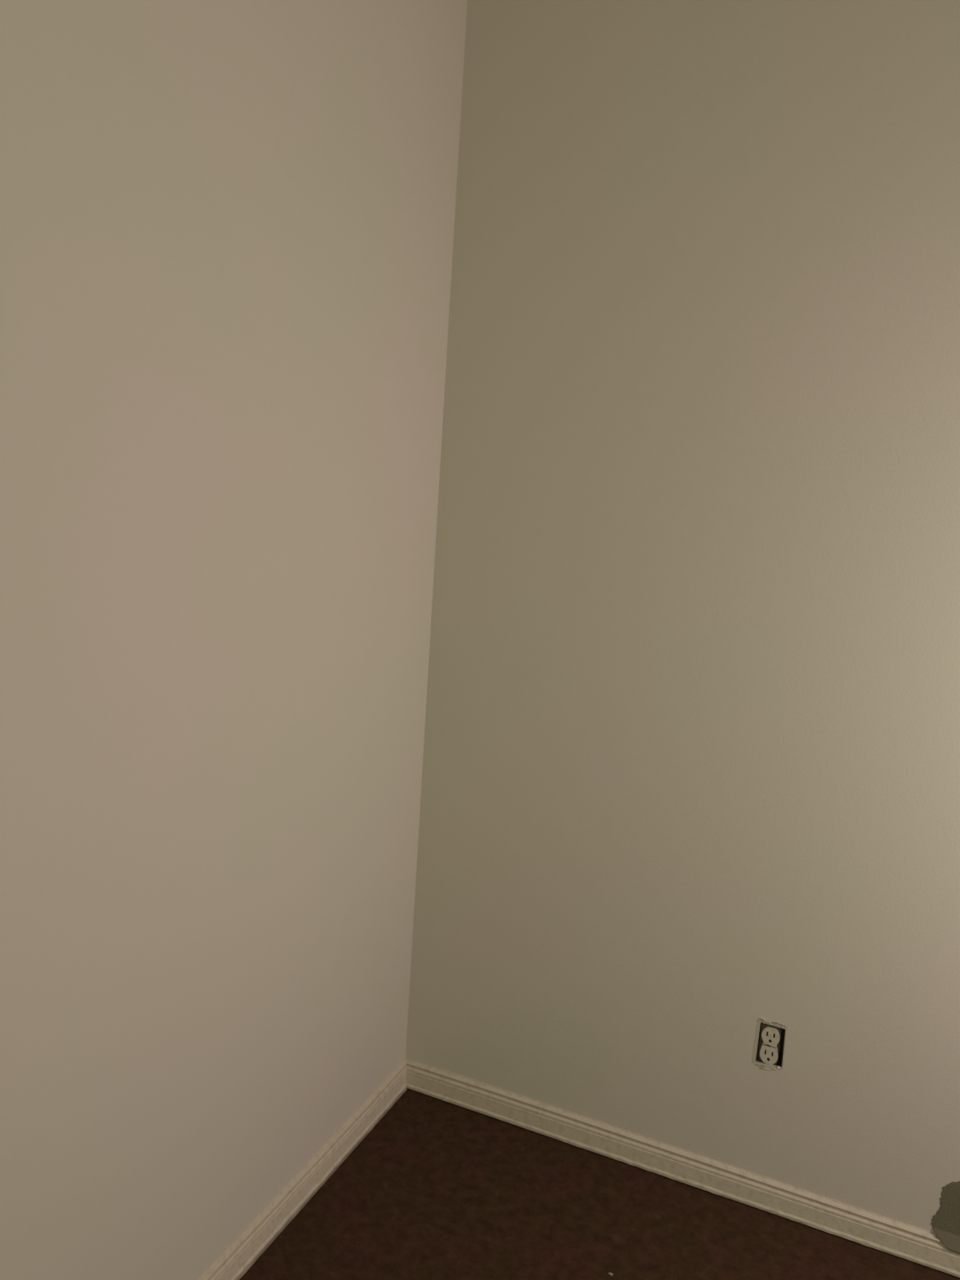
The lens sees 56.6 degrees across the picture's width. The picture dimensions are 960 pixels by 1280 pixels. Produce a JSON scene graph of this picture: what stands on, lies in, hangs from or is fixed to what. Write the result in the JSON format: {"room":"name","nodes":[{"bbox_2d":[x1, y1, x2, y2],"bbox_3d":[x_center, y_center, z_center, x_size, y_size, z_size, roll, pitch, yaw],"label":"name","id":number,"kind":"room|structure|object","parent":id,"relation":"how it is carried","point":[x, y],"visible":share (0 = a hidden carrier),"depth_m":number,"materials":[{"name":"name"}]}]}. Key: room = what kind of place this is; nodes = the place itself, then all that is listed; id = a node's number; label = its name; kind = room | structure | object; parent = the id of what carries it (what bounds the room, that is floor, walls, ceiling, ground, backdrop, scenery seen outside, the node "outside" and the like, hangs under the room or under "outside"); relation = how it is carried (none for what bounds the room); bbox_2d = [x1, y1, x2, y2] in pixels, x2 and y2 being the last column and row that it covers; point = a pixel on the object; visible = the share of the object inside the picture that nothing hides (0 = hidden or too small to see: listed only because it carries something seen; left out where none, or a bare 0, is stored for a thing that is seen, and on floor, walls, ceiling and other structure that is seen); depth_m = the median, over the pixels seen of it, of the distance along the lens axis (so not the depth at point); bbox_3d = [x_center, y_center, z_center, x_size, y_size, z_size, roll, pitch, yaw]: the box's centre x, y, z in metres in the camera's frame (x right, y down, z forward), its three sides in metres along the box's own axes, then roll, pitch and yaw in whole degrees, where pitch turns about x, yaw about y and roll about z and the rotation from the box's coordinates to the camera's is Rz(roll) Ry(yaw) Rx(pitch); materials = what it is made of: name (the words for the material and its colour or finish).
{"room":"empty room","nodes":[
{"label":"empty room","id":0,"kind":"room"},
{"bbox_2d":[0,0,467,1279],"bbox_3d":[-0.780,-0.145,0.316,0.120,2.440,3.200,7,7,23],"label":"wall","id":1,"kind":"structure","parent":0,"point":[227,226],"depth_m":1.17,"materials":[{"name":"paint"}]},
{"bbox_2d":[197,1058,406,1279],"bbox_3d":[-0.795,1.042,0.427,0.015,0.060,3.200,7,7,23],"label":"baseboard","id":2,"kind":"structure","parent":1,"relation":"attached to","point":[238,1257],"depth_m":1.54,"materials":[{"name":"paint"}]},
{"bbox_2d":[239,1088,959,1279],"bbox_3d":[0.061,1.220,0.066,2.140,0.100,3.440,7,7,23],"label":"floor","id":3,"kind":"structure","parent":0,"point":[437,1189],"depth_m":1.53,"materials":[{"name":"brown carpet"}]},
{"bbox_2d":[405,0,959,1233],"bbox_3d":[0.809,-0.171,1.433,2.140,2.440,0.124,7,7,23],"label":"wall","id":4,"kind":"structure","parent":0,"point":[690,784],"depth_m":1.55,"materials":[{"name":"paint"}]},
{"bbox_2d":[405,1058,959,1277],"bbox_3d":[0.706,1.013,1.510,1.900,0.063,0.014,7,7,23],"label":"baseboard","id":5,"kind":"structure","parent":4,"relation":"attached to","point":[908,1242],"depth_m":1.64,"materials":[{"name":"paint"}]},
{"bbox_2d":[755,1022,785,1068],"bbox_3d":[0.524,0.715,1.599,0.044,0.075,0.054,7,7,23],"label":"electrical outlet","id":6,"kind":"object","parent":4,"relation":"attached to","point":[770,1050],"visible":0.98,"depth_m":1.58,"materials":[{"name":"grey plastic"}]},
{"bbox_2d":[760,1044,777,1064],"bbox_3d":[0.513,0.736,1.581,0.031,0.033,0.004,7,7,23],"label":"receptacle","id":7,"kind":"object","parent":6,"relation":"attached to","point":[768,1052],"depth_m":1.58,"materials":[{"name":"grey plastic"}]},
{"bbox_2d":[761,1026,779,1045],"bbox_3d":[0.515,0.701,1.577,0.031,0.032,0.004,7,7,23],"label":"receptacle","id":8,"kind":"object","parent":6,"relation":"attached to","point":[770,1034],"depth_m":1.58,"materials":[{"name":"grey plastic"}]},
{"bbox_2d":[931,1181,959,1254],"bbox_3d":[0.805,0.952,1.462,0.109,0.123,0.011,7,7,23],"label":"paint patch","id":9,"kind":"object","parent":4,"relation":"attached to","point":[945,1224],"visible":1,"depth_m":1.48,"materials":[{"name":"grey paint"}]}
]}

